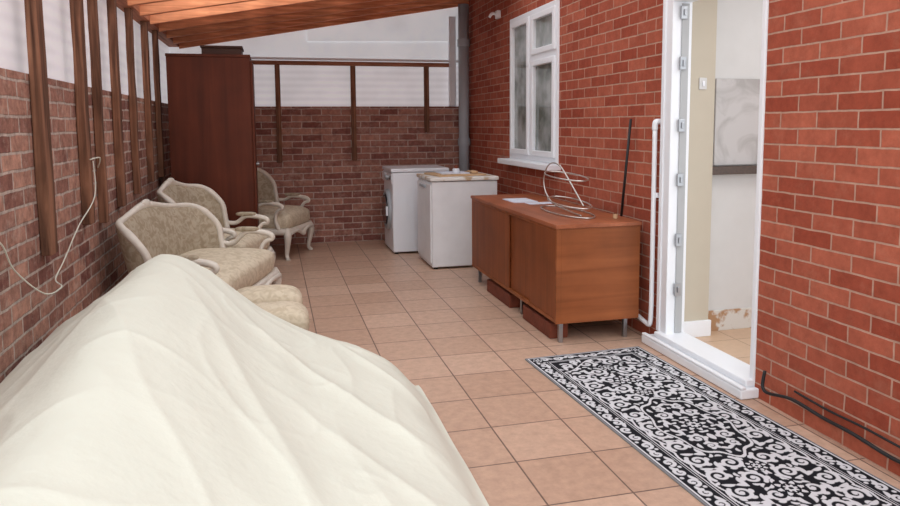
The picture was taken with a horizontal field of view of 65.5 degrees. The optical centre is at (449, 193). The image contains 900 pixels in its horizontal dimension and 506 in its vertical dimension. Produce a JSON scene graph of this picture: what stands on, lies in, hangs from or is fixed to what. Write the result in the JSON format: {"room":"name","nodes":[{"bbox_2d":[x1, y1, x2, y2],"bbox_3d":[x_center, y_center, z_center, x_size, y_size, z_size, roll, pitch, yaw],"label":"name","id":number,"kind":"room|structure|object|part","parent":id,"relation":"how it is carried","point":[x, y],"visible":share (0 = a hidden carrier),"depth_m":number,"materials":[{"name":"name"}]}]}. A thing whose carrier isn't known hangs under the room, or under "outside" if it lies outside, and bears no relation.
{"room":"covered patio","nodes":[
{"label":"covered patio","id":0,"kind":"room"},
{"bbox_2d":[0,0,168,103],"bbox_3d":[-2.064,-0.977,3.759,0.015,0.780,8.050,-2,6,-14],"label":"wall","id":1,"kind":"structure","parent":0,"point":[56,13],"depth_m":3.71,"materials":[{"name":"plastic"}]},
{"bbox_2d":[116,0,178,46],"bbox_3d":[-1.982,-1.261,3.675,0.110,0.120,7.900,-2,6,-14],"label":"beam","id":2,"kind":"structure","parent":1,"relation":"attached to","point":[121,4],"depth_m":5.62,"materials":[{"name":"brown wood"}]},
{"bbox_2d":[127,0,172,5],"bbox_3d":[-0.662,-1.690,5.180,3.210,0.698,0.055,-2,6,-14],"label":"rafter","id":3,"kind":"object","parent":2,"relation":"on","point":[130,2],"visible":1,"depth_m":4.82,"materials":[{"name":"brown wood"}]},
{"bbox_2d":[139,0,255,15],"bbox_3d":[-0.775,-1.733,5.624,3.210,0.698,0.055,-2,6,-14],"label":"rafter","id":4,"kind":"object","parent":2,"relation":"on","point":[175,5],"visible":1,"depth_m":5.30,"materials":[{"name":"brown wood"}]},
{"bbox_2d":[150,0,322,24],"bbox_3d":[-0.888,-1.776,6.068,3.210,0.698,0.055,-2,6,-14],"label":"rafter","id":5,"kind":"object","parent":2,"relation":"on","point":[258,4],"visible":0.6,"depth_m":5.81,"materials":[{"name":"brown wood"}]},
{"bbox_2d":[159,0,377,31],"bbox_3d":[-1.001,-1.818,6.511,3.210,0.698,0.055,-2,6,-14],"label":"rafter","id":6,"kind":"object","parent":2,"relation":"on","point":[191,23],"visible":0.67,"depth_m":6.31,"materials":[{"name":"brown wood"}]},
{"bbox_2d":[166,0,424,38],"bbox_3d":[-1.114,-1.861,6.955,3.210,0.698,0.055,-2,6,-14],"label":"rafter","id":7,"kind":"object","parent":2,"relation":"on","point":[380,3],"visible":0.62,"depth_m":6.82,"materials":[{"name":"brown wood"}]},
{"bbox_2d":[173,0,464,43],"bbox_3d":[-1.228,-1.904,7.399,3.210,0.698,0.055,-2,6,-14],"label":"rafter","id":8,"kind":"object","parent":2,"relation":"on","point":[236,31],"visible":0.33,"depth_m":7.32,"materials":[{"name":"brown wood"}]},
{"bbox_2d":[179,0,468,48],"bbox_3d":[-1.341,-1.946,7.843,3.210,0.698,0.055,-2,6,-14],"label":"rafter","id":9,"kind":"object","parent":2,"relation":"on","point":[453,4],"visible":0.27,"depth_m":7.79,"materials":[{"name":"brown wood"}]},
{"bbox_2d":[0,68,170,382],"bbox_3d":[-2.050,0.202,3.824,0.120,1.580,7.950,-2,6,-14],"label":"wall","id":10,"kind":"structure","parent":0,"point":[94,263],"depth_m":3.32,"materials":[{"name":"brick"}]},
{"bbox_2d":[24,0,57,255],"bbox_3d":[-1.787,-0.432,3.047,0.047,1.410,0.107,-2,6,-14],"label":"timber post","id":11,"kind":"object","parent":10,"relation":"attached to","point":[35,36],"visible":1,"depth_m":3.03,"materials":[{"name":"brown wood"}]},
{"bbox_2d":[0,161,95,294],"bbox_3d":[-1.745,0.165,3.024,0.058,0.534,1.664,-2,6,-14],"label":"cable","id":12,"kind":"object","parent":10,"relation":"attached to","point":[1,244],"visible":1,"depth_m":3.19,"materials":[{"name":"white plastic"}]},
{"bbox_2d":[69,0,95,224],"bbox_3d":[-1.962,-0.518,3.731,0.047,1.370,0.099,-2,6,-14],"label":"timber post","id":13,"kind":"object","parent":10,"relation":"attached to","point":[76,6],"visible":0.99,"depth_m":3.71,"materials":[{"name":"brown wood"}]},
{"bbox_2d":[87,0,108,222],"bbox_3d":[-2.047,-0.530,4.070,0.047,1.410,0.059,-2,6,-14],"label":"timber post","id":14,"kind":"object","parent":10,"relation":"attached to","point":[92,6],"visible":0.99,"depth_m":4.05,"materials":[{"name":"brown wood"}]},
{"bbox_2d":[106,0,126,206],"bbox_3d":[-2.176,-0.599,4.570,0.046,1.370,0.091,-2,6,-14],"label":"timber post","id":15,"kind":"object","parent":10,"relation":"attached to","point":[111,4],"visible":1,"depth_m":4.54,"materials":[{"name":"brown wood"}]},
{"bbox_2d":[124,8,141,193],"bbox_3d":[-2.313,-0.666,5.109,0.047,1.340,0.076,-2,6,-14],"label":"timber post","id":16,"kind":"object","parent":10,"relation":"attached to","point":[128,12],"visible":1,"depth_m":5.08,"materials":[{"name":"brown wood"}]},
{"bbox_2d":[140,21,154,181],"bbox_3d":[-2.471,-0.745,5.723,0.047,1.300,0.093,-2,6,-14],"label":"timber post","id":17,"kind":"object","parent":10,"relation":"attached to","point":[143,24],"visible":1,"depth_m":5.69,"materials":[{"name":"brown wood"}]},
{"bbox_2d":[152,30,164,176],"bbox_3d":[-2.606,-0.796,6.256,0.047,1.300,0.077,-2,6,-14],"label":"timber post","id":18,"kind":"object","parent":10,"relation":"attached to","point":[155,46],"visible":1,"depth_m":6.23,"materials":[{"name":"brown wood"}]},
{"bbox_2d":[169,30,458,244],"bbox_3d":[-1.458,-0.895,8.052,3.400,2.930,0.120,-2,6,-14],"label":"wall","id":19,"kind":"structure","parent":0,"point":[345,194],"depth_m":8.10,"materials":[{"name":"brick"}]},
{"bbox_2d":[274,65,282,162],"bbox_3d":[-1.923,-0.892,7.848,0.056,1.090,0.040,-2,6,-14],"label":"timber post","id":20,"kind":"object","parent":19,"relation":"attached to","point":[277,67],"visible":1,"depth_m":7.83,"materials":[{"name":"brown wood"}]},
{"bbox_2d":[350,66,356,159],"bbox_3d":[-1.108,-0.923,8.053,0.056,1.080,0.040,-2,6,-14],"label":"timber post","id":21,"kind":"object","parent":19,"relation":"attached to","point":[352,68],"visible":1,"depth_m":8.03,"materials":[{"name":"brown wood"}]},
{"bbox_2d":[252,60,448,66],"bbox_3d":[-1.470,-1.471,7.905,3.000,0.045,0.050,-2,6,-14],"label":"rail","id":22,"kind":"object","parent":21,"relation":"on","point":[255,62],"visible":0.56,"depth_m":7.95,"materials":[{"name":"brown wood"}]},
{"bbox_2d":[251,57,457,62],"bbox_3d":[-1.422,-1.526,7.951,3.180,0.025,0.034,-2,6,-14],"label":"trim","id":23,"kind":"structure","parent":19,"relation":"attached to","point":[259,58],"depth_m":7.99,"materials":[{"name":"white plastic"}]},
{"bbox_2d":[424,67,429,131],"bbox_3d":[-0.276,-1.108,8.247,0.056,0.760,0.040,-2,6,-14],"label":"timber post","id":24,"kind":"object","parent":19,"relation":"attached to","point":[426,69],"visible":1,"depth_m":8.23,"materials":[{"name":"brown wood"}]},
{"bbox_2d":[448,16,455,105],"bbox_3d":[0.024,-1.563,8.308,0.080,1.050,0.050,-2,6,-14],"label":"trim","id":25,"kind":"structure","parent":19,"relation":"attached to","point":[451,19],"depth_m":8.28,"materials":[{"name":"white plastic"}]},
{"bbox_2d":[449,82,454,105],"bbox_3d":[0.024,-1.185,8.294,0.070,0.280,0.043,-2,6,-14],"label":"junction box","id":26,"kind":"object","parent":19,"relation":"attached to","point":[451,84],"visible":1,"depth_m":8.27,"materials":[{"name":"white plastic"}]},
{"bbox_2d":[307,7,457,40],"bbox_3d":[-0.709,-2.034,8.089,1.860,0.580,0.024,-2,6,-14],"label":"board","id":27,"kind":"object","parent":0,"point":[433,25],"visible":0.5,"depth_m":8.11,"materials":[{"name":"white paint"}]},
{"bbox_2d":[270,240,899,505],"bbox_3d":[0.668,0.967,4.228,5.500,0.140,8.850,-2,6,-14],"label":"floor","id":28,"kind":"structure","parent":0,"point":[522,439],"depth_m":3.94,"materials":[{"name":"tile"}]},
{"bbox_2d":[115,199,281,289],"bbox_3d":[-1.614,0.484,4.578,0.817,0.904,1.210,0,6,2],"label":"armchair","id":29,"kind":"object","parent":28,"relation":"on","point":[149,229],"visible":0.6,"depth_m":4.63,"materials":[{"name":"beige fabric"}]},
{"bbox_3d":[-1.837,0.297,4.567,0.341,0.449,1.182,0,6,2],"label":"backrest","id":30,"kind":"part","parent":29,"relation":"part of","materials":[{"name":"fabric"}]},
{"bbox_3d":[-1.834,0.282,4.565,0.365,0.497,1.198,0,6,2],"label":"frame","id":31,"kind":"part","parent":29,"relation":"part of","materials":[{"name":"white paint"}]},
{"bbox_3d":[-1.514,0.516,4.018,0.400,0.306,0.080,0,6,-1],"label":"arm","id":32,"kind":"part","parent":29,"relation":"part of","materials":[{"name":"white paint"}]},
{"bbox_3d":[-1.581,0.511,4.580,0.640,0.230,1.060,0,6,2],"label":"seat","id":33,"kind":"part","parent":29,"relation":"part of","materials":[{"name":"beige fabric"}]},
{"bbox_3d":[-1.480,0.407,5.127,0.400,0.307,0.079,0,6,5],"label":"arm","id":34,"kind":"part","parent":29,"relation":"part of","materials":[{"name":"white paint"}]},
{"bbox_3d":[-1.561,0.647,4.593,0.698,0.113,1.120,0,6,2],"label":"seat frame","id":35,"kind":"part","parent":29,"relation":"part of","materials":[{"name":"white paint"}]},
{"bbox_3d":[-1.275,0.708,5.111,0.101,0.346,0.076,-6,8,-43],"label":"leg","id":36,"kind":"part","parent":29,"relation":"part of","materials":[{"name":"white paint"}]},
{"bbox_2d":[165,53,258,227],"bbox_3d":[-2.156,-0.262,6.484,0.753,1.985,0.510,-2,6,-14],"label":"wardrobe","id":37,"kind":"object","parent":28,"relation":"on","point":[212,121],"visible":0.77,"depth_m":6.21,"materials":[{"name":"brown wood"}]},
{"bbox_3d":[-2.183,-1.236,6.383,0.710,0.025,0.510,-2,6,-14],"label":"cornice","id":38,"kind":"part","parent":37,"relation":"part of","materials":[{"name":"brown wood"}]},
{"bbox_2d":[200,45,243,53],"bbox_3d":[-2.071,-1.289,6.380,0.360,0.080,0.350,-2,6,-14],"label":"storage box","id":39,"kind":"object","parent":37,"relation":"on","point":[205,49],"visible":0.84,"depth_m":6.22,"materials":[{"name":"brown wood"}]},
{"bbox_3d":[-1.797,-0.283,6.446,0.022,1.830,0.235,-2,6,-14],"label":"door","id":40,"kind":"part","parent":37,"relation":"part of","materials":[{"name":"brown wood"}]},
{"bbox_3d":[-1.857,-0.306,6.683,0.022,1.830,0.235,-2,6,-14],"label":"door","id":41,"kind":"part","parent":37,"relation":"part of","materials":[{"name":"brown wood"}]},
{"bbox_2d":[157,178,275,284],"bbox_3d":[-1.883,0.351,5.641,0.819,0.964,0.854,0,6,4],"label":"armchair","id":42,"kind":"object","parent":28,"relation":"on","point":[171,190],"visible":0.32,"depth_m":5.83,"materials":[{"name":"beige fabric"}]},
{"bbox_3d":[-2.096,0.164,5.636,0.357,0.509,0.804,0,6,4],"label":"backrest","id":43,"kind":"part","parent":42,"relation":"part of","materials":[{"name":"fabric"}]},
{"bbox_3d":[-2.092,0.148,5.634,0.381,0.555,0.820,0,6,4],"label":"frame","id":44,"kind":"part","parent":42,"relation":"part of","materials":[{"name":"white paint"}]},
{"bbox_3d":[-1.784,0.397,5.262,0.384,0.304,0.085,0,6,4],"label":"arm","id":45,"kind":"part","parent":42,"relation":"part of","materials":[{"name":"white paint"}]},
{"bbox_3d":[-1.842,0.409,5.644,0.620,0.230,0.700,0,6,4],"label":"seat","id":46,"kind":"part","parent":42,"relation":"part of","materials":[{"name":"beige fabric"}]},
{"bbox_3d":[-1.735,0.324,6.005,0.384,0.305,0.085,0,6,4],"label":"arm","id":47,"kind":"part","parent":42,"relation":"part of","materials":[{"name":"white paint"}]},
{"bbox_2d":[0,254,488,505],"bbox_3d":[-0.633,0.766,2.027,1.685,0.780,2.840,-2,6,-14],"label":"sheet","id":48,"kind":"object","parent":28,"relation":"on","point":[172,387],"visible":1,"depth_m":2.02,"materials":[{"name":"beige fabric"}]},
{"bbox_2d":[236,284,302,303],"bbox_3d":[-1.027,0.752,3.925,0.404,0.468,0.274,-2,6,-14],"label":"footstool","id":49,"kind":"object","parent":28,"relation":"on","point":[278,292],"visible":0.2,"depth_m":3.83,"materials":[{"name":"beige fabric"}]},
{"bbox_2d":[254,301,309,329],"bbox_3d":[-0.930,0.790,3.627,0.404,0.448,0.274,-2,6,-14],"label":"footstool","id":50,"kind":"object","parent":28,"relation":"on","point":[295,313],"visible":0.21,"depth_m":3.55,"materials":[{"name":"beige fabric"}]},
{"bbox_2d":[257,167,313,260],"bbox_3d":[-1.906,0.161,7.375,0.826,1.004,0.790,1,6,10],"label":"armchair","id":51,"kind":"object","parent":28,"relation":"on","point":[286,220],"visible":0.49,"depth_m":7.27,"materials":[{"name":"beige fabric"}]},
{"bbox_3d":[-2.116,-0.028,7.392,0.367,0.549,0.741,1,6,10],"label":"backrest","id":52,"kind":"part","parent":51,"relation":"part of","materials":[{"name":"fabric"}]},
{"bbox_3d":[-2.113,-0.045,7.389,0.391,0.594,0.757,1,6,10],"label":"frame","id":53,"kind":"part","parent":51,"relation":"part of","materials":[{"name":"white paint"}]},
{"bbox_3d":[-1.839,0.226,7.019,0.387,0.303,0.085,1,6,10],"label":"arm","id":54,"kind":"part","parent":51,"relation":"part of","materials":[{"name":"white paint"}]},
{"bbox_3d":[-1.860,0.239,7.374,0.620,0.230,0.640,1,6,10],"label":"seat","id":55,"kind":"part","parent":51,"relation":"part of","materials":[{"name":"beige fabric"}]},
{"bbox_3d":[-1.841,0.376,7.384,0.678,0.113,0.700,1,6,10],"label":"seat frame","id":56,"kind":"part","parent":51,"relation":"part of","materials":[{"name":"white paint"}]},
{"bbox_3d":[-1.636,0.521,7.048,0.072,0.348,0.104,-4,7,-35],"label":"leg","id":57,"kind":"part","parent":51,"relation":"part of","materials":[{"name":"white paint"}]},
{"bbox_3d":[-1.722,0.159,7.693,0.388,0.304,0.084,1,6,10],"label":"arm","id":58,"kind":"part","parent":51,"relation":"part of","materials":[{"name":"white paint"}]},
{"bbox_3d":[-1.531,0.461,7.654,0.101,0.346,0.076,-4,7,-35],"label":"leg","id":59,"kind":"part","parent":51,"relation":"part of","materials":[{"name":"white paint"}]},
{"bbox_2d":[382,165,448,253],"bbox_3d":[-0.401,0.157,7.655,0.668,0.900,0.600,-2,6,-14],"label":"washing machine","id":60,"kind":"object","parent":28,"relation":"on","point":[399,200],"visible":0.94,"depth_m":7.36,"materials":[{"name":"metal"}]},
{"bbox_3d":[-0.681,0.166,7.574,0.060,0.356,0.356,-2,6,-14],"label":"door glass","id":61,"kind":"part","parent":60,"relation":"part of","materials":[{"name":"black glass"}]},
{"bbox_3d":[-0.673,0.166,7.576,0.060,0.440,0.440,-2,6,-14],"label":"door","id":62,"kind":"part","parent":60,"relation":"part of","materials":[{"name":"grey plastic"}]},
{"bbox_3d":[-0.675,-0.181,7.553,0.010,0.115,0.560,-2,6,-14],"label":"control panel","id":63,"kind":"part","parent":60,"relation":"part of","materials":[{"name":"white plastic"}]},
{"bbox_2d":[416,172,498,268],"bbox_3d":[0.059,0.246,6.892,0.675,0.865,0.655,-2,6,-14],"label":"mini fridge","id":64,"kind":"object","parent":28,"relation":"on","point":[444,203],"visible":0.73,"depth_m":6.58,"materials":[{"name":"white metal"}]},
{"bbox_3d":[-0.250,0.258,6.817,0.012,0.740,0.590,-2,6,-14],"label":"panel","id":65,"kind":"part","parent":64,"relation":"part of","materials":[{"name":"white metal"}]},
{"bbox_2d":[424,171,485,176],"bbox_3d":[0.045,-0.192,6.844,0.480,0.016,0.440,-3,6,-21],"label":"chopping board","id":66,"kind":"object","parent":64,"relation":"on","point":[426,173],"visible":0.73,"depth_m":6.67,"materials":[{"name":"beige wood"}]},
{"bbox_2d":[435,171,469,173],"bbox_3d":[0.023,-0.206,6.847,0.280,0.011,0.280,-2,6,-14],"label":"tray","id":67,"kind":"object","parent":66,"relation":"on","point":[439,172],"visible":1,"depth_m":6.77,"materials":[{"name":"white plastic"}]},
{"bbox_2d":[452,165,459,172],"bbox_3d":[0.059,-0.240,6.781,0.070,0.070,0.070,-2,6,-14],"label":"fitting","id":68,"kind":"object","parent":67,"relation":"on","point":[455,169],"visible":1,"depth_m":6.76,"materials":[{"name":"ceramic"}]},
{"bbox_3d":[0.061,-0.168,6.853,0.665,0.035,0.655,-2,6,-14],"label":"lid","id":69,"kind":"part","parent":64,"relation":"part of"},
{"bbox_2d":[487,279,525,307],"bbox_3d":[0.431,0.769,5.449,0.130,0.100,0.560,-2,6,-14],"label":"block","id":70,"kind":"object","parent":28,"relation":"on","point":[510,300],"visible":0.62,"depth_m":5.32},
{"bbox_2d":[523,304,567,338],"bbox_3d":[0.628,0.844,4.667,0.125,0.100,0.500,-2,6,-14],"label":"block","id":71,"kind":"object","parent":28,"relation":"on","point":[539,321],"visible":0.74,"depth_m":4.54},
{"bbox_2d":[471,193,641,342],"bbox_3d":[0.688,0.465,5.226,0.573,0.745,1.880,-2,6,-14],"label":"sideboard","id":72,"kind":"object","parent":28,"relation":"on","point":[567,269],"visible":0.99,"depth_m":4.39,"materials":[{"name":"brown wood"}]},
{"bbox_3d":[0.257,0.698,6.030,0.060,0.131,0.060,-2,6,-14],"label":"leg","id":73,"kind":"part","parent":72,"relation":"part of","materials":[{"name":"metal"}]},
{"bbox_3d":[0.318,0.377,5.572,0.011,0.543,0.946,-2,6,-14],"label":"door","id":74,"kind":"part","parent":72,"relation":"part of","materials":[{"name":"brown wood"}]},
{"bbox_3d":[0.504,0.441,4.910,0.011,0.543,0.455,-2,6,-14],"label":"door","id":75,"kind":"part","parent":72,"relation":"part of","materials":[{"name":"brown wood"}]},
{"bbox_2d":[503,198,537,202],"bbox_3d":[0.557,0.054,5.578,0.200,0.006,0.280,-2,6,-14],"label":"paper sheet","id":76,"kind":"object","parent":72,"relation":"on","point":[513,200],"visible":1,"depth_m":5.54,"materials":[{"name":"white paper"}]},
{"bbox_3d":[0.518,0.796,5.008,0.060,0.131,0.060,-2,6,-14],"label":"leg","id":77,"kind":"part","parent":72,"relation":"part of","materials":[{"name":"metal"}]},
{"bbox_2d":[526,202,551,204],"bbox_3d":[0.698,0.073,5.388,0.220,0.003,0.120,-2,6,-14],"label":"paper sheet","id":78,"kind":"object","parent":72,"relation":"on","point":[530,203],"visible":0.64,"depth_m":5.35,"materials":[{"name":"white paper"}]},
{"bbox_3d":[0.594,0.481,4.491,0.011,0.543,0.436,-2,6,-14],"label":"door","id":79,"kind":"part","parent":72,"relation":"part of","materials":[{"name":"brown wood"}]},
{"bbox_3d":[0.685,0.859,4.351,0.060,0.131,0.060,-2,6,-14],"label":"leg","id":80,"kind":"part","parent":72,"relation":"part of","materials":[{"name":"metal"}]},
{"bbox_2d":[540,162,595,218],"bbox_3d":[0.794,-0.041,4.832,0.250,0.336,0.790,-2,6,-14],"label":"wire rack","id":81,"kind":"object","parent":72,"relation":"on","point":[563,207],"visible":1,"depth_m":4.78,"materials":[{"name":"silver metal"}]},
{"bbox_3d":[1.112,0.846,4.459,0.060,0.131,0.060,-2,6,-14],"label":"leg","id":82,"kind":"part","parent":72,"relation":"part of","materials":[{"name":"metal"}]},
{"bbox_2d":[620,119,631,215],"bbox_3d":[1.142,-0.166,4.540,0.068,0.632,0.018,2,6,23],"label":"rod","id":83,"kind":"object","parent":72,"relation":"on","point":[630,120],"visible":1,"depth_m":4.53,"materials":[{"name":"metal"}]},
{"bbox_2d":[525,346,899,505],"bbox_3d":[1.090,1.036,3.135,0.740,0.008,2.100,-2,6,-17],"label":"rug","id":84,"kind":"object","parent":28,"relation":"on","point":[722,451],"visible":1,"depth_m":2.99,"materials":[{"name":"black fabric"}]},
{"bbox_2d":[469,0,899,477],"bbox_3d":[1.225,-0.615,4.643,0.120,3.000,8.070,-2,6,-14],"label":"wall","id":85,"kind":"structure","parent":0,"point":[828,313],"depth_m":3.15,"materials":[{"name":"red brick"}]},
{"bbox_2d":[457,4,469,170],"bbox_3d":[0.165,-0.831,8.254,0.146,2.740,0.146,-2,6,-14],"label":"downpipe","id":86,"kind":"object","parent":85,"relation":"attached to","point":[463,41],"visible":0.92,"depth_m":8.16,"materials":[{"name":"grey plastic"}]},
{"bbox_2d":[488,10,500,18],"bbox_3d":[0.446,-1.814,7.091,0.122,0.080,0.080,-2,6,-14],"label":"security light","id":87,"kind":"object","parent":85,"relation":"attached to","point":[497,13],"visible":1,"depth_m":7.07,"materials":[{"name":"white plastic"}]},
{"bbox_2d":[497,0,560,170],"bbox_3d":[0.707,-0.936,6.272,0.170,1.390,1.310,-2,6,-14],"label":"window","id":88,"kind":"structure","parent":85,"relation":"in","point":[534,34],"depth_m":6.18,"materials":[{"name":"white plastic"}]},
{"bbox_3d":[0.668,-0.990,6.563,0.060,1.240,0.500,-2,6,-14],"label":"sash","id":89,"kind":"part","parent":88,"relation":"part of","materials":[{"name":"white plastic"}]},
{"bbox_3d":[0.697,-0.269,6.334,0.140,0.050,1.310,-2,6,-14],"label":"sill","id":90,"kind":"part","parent":88,"relation":"part of","materials":[{"name":"white plastic"}]},
{"bbox_3d":[0.751,-0.962,6.276,0.010,1.260,1.120,-2,6,-14],"label":"pane","id":91,"kind":"part","parent":88,"relation":"part of","materials":[{"name":"clear glass"}]},
{"bbox_3d":[0.812,-0.737,6.023,0.060,0.840,0.540,-2,6,-14],"label":"sash","id":92,"kind":"part","parent":88,"relation":"part of","materials":[{"name":"white plastic"}]},
{"bbox_3d":[0.807,-1.379,5.960,0.060,0.350,0.540,-2,6,-14],"label":"sash","id":93,"kind":"part","parent":88,"relation":"part of","materials":[{"name":"white plastic"}]},
{"bbox_2d":[638,119,660,326],"bbox_3d":[1.226,0.182,4.397,0.049,1.296,0.257,-2,6,-14],"label":"pipe","id":94,"kind":"object","parent":85,"relation":"attached to","point":[654,194],"visible":0.93,"depth_m":4.28,"materials":[{"name":"white plastic"}]},
{"bbox_2d":[642,0,768,399],"bbox_3d":[1.402,-0.092,3.803,0.220,2.118,0.955,-2,6,-14],"label":"door frame","id":95,"kind":"structure","parent":85,"relation":"in","point":[727,372],"depth_m":4.10,"materials":[{"name":"white plastic"}]},
{"bbox_2d":[761,370,899,463],"bbox_3d":[1.731,0.989,2.499,0.036,0.122,1.788,-2,6,-15],"label":"cable","id":96,"kind":"object","parent":85,"relation":"attached to","point":[764,390],"visible":1,"depth_m":2.97,"materials":[{"name":"rubber"}]},
{"bbox_2d":[794,390,899,447],"bbox_3d":[1.763,0.990,2.410,0.012,0.045,1.600,-2,6,-14],"label":"cable","id":97,"kind":"object","parent":85,"relation":"attached to","point":[796,392],"visible":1,"depth_m":2.88,"materials":[{"name":"rubber"}]},
{"bbox_2d":[684,0,716,320],"bbox_3d":[1.474,-0.303,4.321,0.185,2.360,0.230,-2,6,-14],"label":"interior wall","id":98,"kind":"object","parent":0,"point":[704,12],"visible":0.33,"depth_m":4.22,"materials":[{"name":"beige paint"}]},
{"bbox_2d":[684,319,710,336],"bbox_3d":[1.517,0.833,4.312,0.195,0.100,0.020,-2,6,-14],"label":"baseboard","id":99,"kind":"structure","parent":98,"relation":"attached to","point":[698,328],"depth_m":4.30,"materials":[{"name":"white plastic"}]},
{"bbox_2d":[699,78,706,89],"bbox_3d":[1.508,-0.655,4.170,0.050,0.070,0.014,-2,6,-14],"label":"light switch","id":100,"kind":"object","parent":98,"relation":"attached to","point":[702,81],"visible":1,"depth_m":4.17,"materials":[{"name":"white plastic"}]},
{"bbox_2d":[708,0,762,310],"bbox_3d":[2.433,-0.338,4.604,1.815,2.360,0.150,-2,6,-14],"label":"wall","id":101,"kind":"structure","parent":0,"point":[739,22],"depth_m":4.39,"materials":[{"name":"white paint"}]},
{"bbox_2d":[708,307,751,330],"bbox_3d":[1.933,0.796,4.500,0.705,0.130,0.015,-2,6,-14],"label":"trim","id":102,"kind":"structure","parent":101,"relation":"attached to","point":[726,319],"depth_m":4.46,"materials":[{"name":"paint"}]},
{"bbox_2d":[712,165,756,174],"bbox_3d":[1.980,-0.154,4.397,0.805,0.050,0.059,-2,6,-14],"label":"countertop","id":103,"kind":"structure","parent":101,"relation":"attached to","point":[742,169],"depth_m":4.31,"materials":[{"name":"stone"}]},
{"bbox_2d":[713,79,759,164],"bbox_3d":[1.946,-0.448,4.383,0.660,0.530,0.014,-2,6,-14],"label":"backsplash","id":104,"kind":"structure","parent":101,"relation":"attached to","point":[736,107],"depth_m":4.33,"materials":[{"name":"stone"}]}
]}

